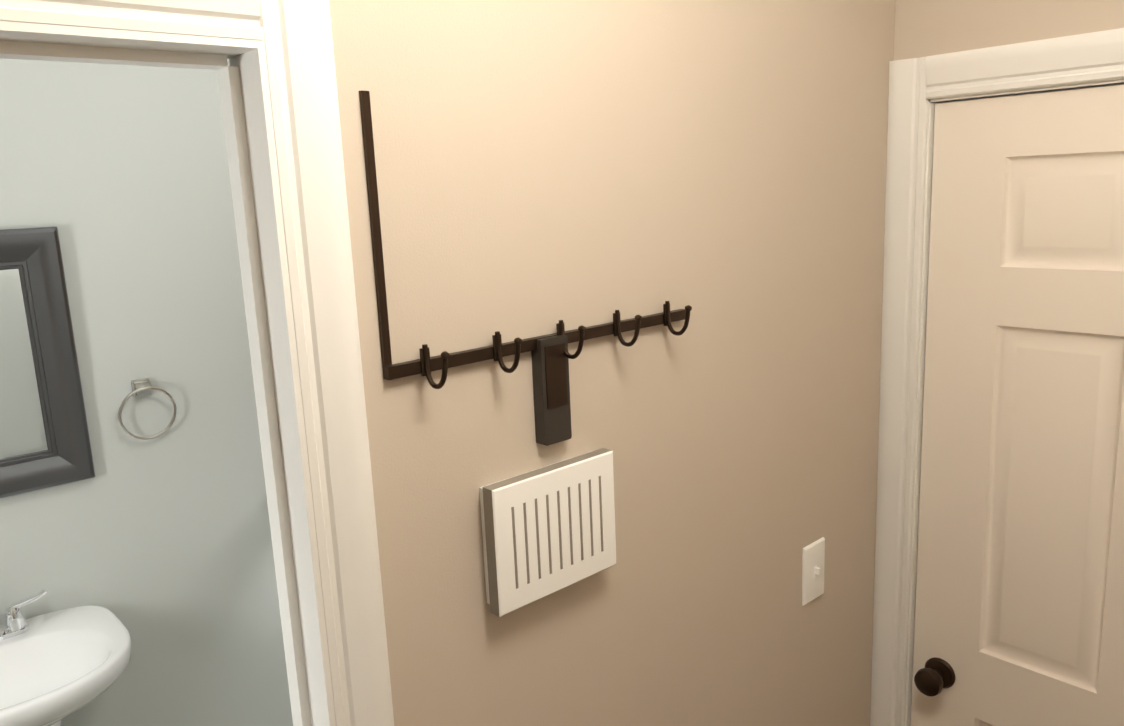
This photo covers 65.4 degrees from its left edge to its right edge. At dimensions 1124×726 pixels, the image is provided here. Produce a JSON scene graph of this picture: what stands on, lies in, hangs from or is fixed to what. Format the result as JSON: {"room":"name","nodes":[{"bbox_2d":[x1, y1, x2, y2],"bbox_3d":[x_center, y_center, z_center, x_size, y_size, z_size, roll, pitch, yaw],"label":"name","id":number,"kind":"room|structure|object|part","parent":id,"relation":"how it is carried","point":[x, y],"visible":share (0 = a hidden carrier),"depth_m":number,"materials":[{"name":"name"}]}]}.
{"room":"hallway","nodes":[
{"label":"hallway","id":0,"kind":"room"},
{"bbox_2d":[0,58,292,725],"bbox_3d":[-1.395,0.180,2.308,2.560,2.665,0.100,-12,15,-40],"label":"wall","id":1,"kind":"structure","parent":0,"point":[160,547],"depth_m":2.44,"materials":[{"name":"grey paint"}]},
{"bbox_2d":[0,227,94,497],"bbox_3d":[-1.485,0.027,2.105,0.574,0.668,0.042,-12,15,-40],"label":"mirror","id":2,"kind":"object","parent":1,"relation":"attached to","point":[44,439],"visible":1,"depth_m":2.23,"materials":[{"name":"grey mirror"}]},
{"bbox_2d":[118,378,175,439],"bbox_3d":[-1.150,0.129,2.421,0.152,0.168,0.042,-12,15,-40],"label":"towel ring","id":3,"kind":"object","parent":1,"relation":"attached to","point":[142,387],"visible":0.98,"depth_m":2.41,"materials":[{"name":"silver metal"}]},
{"bbox_2d":[329,0,894,725],"bbox_3d":[0.226,0.271,1.502,1.381,2.665,0.095,-12,15,-40],"label":"wall","id":4,"kind":"structure","parent":0,"point":[545,166],"depth_m":1.31,"materials":[{"name":"beige paint"}]},
{"bbox_2d":[359,90,691,388],"bbox_3d":[0.003,-0.171,1.136,0.535,0.337,0.071,-12,15,-40],"label":"hook rail","id":5,"kind":"object","parent":4,"relation":"attached to","point":[426,364],"visible":1,"depth_m":1.04,"materials":[{"name":"brown metal"}]},
{"bbox_2d":[479,448,615,616],"bbox_3d":[-0.015,0.225,1.198,0.218,0.172,0.041,-12,15,-40],"label":"door chime","id":6,"kind":"object","parent":4,"relation":"attached to","point":[548,530],"visible":1,"depth_m":1.17,"materials":[{"name":"white plastic"}]},
{"bbox_2d":[531,335,571,445],"bbox_3d":[-0.014,0.036,1.179,0.048,0.145,0.022,-12,15,-40],"label":"keypad","id":7,"kind":"object","parent":4,"relation":"attached to","point":[551,384],"visible":1,"depth_m":1.17,"materials":[{"name":"grey plastic"}]},
{"bbox_2d":[802,537,824,605],"bbox_3d":[0.500,0.412,1.722,0.074,0.120,0.017,-12,15,-40],"label":"light switch","id":8,"kind":"object","parent":4,"relation":"attached to","point":[813,554],"visible":1,"depth_m":1.72,"materials":[{"name":"white plastic"}]},
{"bbox_2d":[894,0,1123,60],"bbox_3d":[1.122,0.242,1.447,0.100,2.665,1.256,-12,15,-40],"label":"wall","id":9,"kind":"structure","parent":0,"point":[924,28],"depth_m":1.57,"materials":[{"name":"beige paint"}]},
{"bbox_2d":[870,28,1123,725],"bbox_3d":[1.045,0.498,1.587,0.118,2.115,0.977,-12,15,-40],"label":"door frame","id":10,"kind":"structure","parent":9,"relation":"attached to","point":[920,88],"depth_m":1.75,"materials":[{"name":"white paint"}]},
{"bbox_2d":[911,84,1123,725],"bbox_3d":[1.013,0.544,1.565,0.103,2.021,0.807,-12,15,-40],"label":"hall door","id":11,"kind":"structure","parent":9,"relation":"in","point":[1019,612],"depth_m":1.65,"materials":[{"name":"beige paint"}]},
{"bbox_3d":[0.780,0.665,1.841,0.068,0.066,0.066,-12,15,-40],"label":"knob","id":12,"kind":"part","parent":11,"relation":"part of","materials":[{"name":"brown metal"}]},
{"bbox_3d":[-0.807,1.611,1.983,2.560,0.060,1.701,-12,15,-40],"label":"floor","id":13,"kind":"structure","parent":0,"visible":0},
{"bbox_2d":[0,589,131,725],"bbox_3d":[-1.302,1.086,2.151,0.528,0.944,0.471,-12,15,-40],"label":"sink","id":14,"kind":"object","parent":13,"relation":"on","point":[56,667],"visible":1,"depth_m":2.19,"materials":[{"name":"white ceramic"}]},
{"bbox_2d":[0,589,47,652],"bbox_3d":[-1.409,0.653,2.166,0.261,0.094,0.133,-12,15,-40],"label":"faucet","id":15,"kind":"object","parent":14,"relation":"on","point":[17,632],"depth_m":2.22,"materials":[{"name":"silver metal"}]},
{"bbox_3d":[-0.656,-0.562,0.581,0.853,0.595,0.095,-12,15,-40],"label":"wall","id":16,"kind":"structure","parent":0,"visible":0},
{"bbox_2d":[0,0,393,725],"bbox_3d":[-0.596,0.715,0.833,0.973,2.130,0.119,-12,15,-40],"label":"door frame","id":17,"kind":"structure","parent":16,"relation":"attached to","point":[314,150],"depth_m":0.93,"materials":[{"name":"white paint"}]},
{"bbox_3d":[-0.597,0.743,0.841,0.853,2.070,0.111,-12,15,-40],"label":"laundry door jamb","id":18,"kind":"part","parent":17,"relation":"part of","materials":[{"name":"white wood"}]}
]}

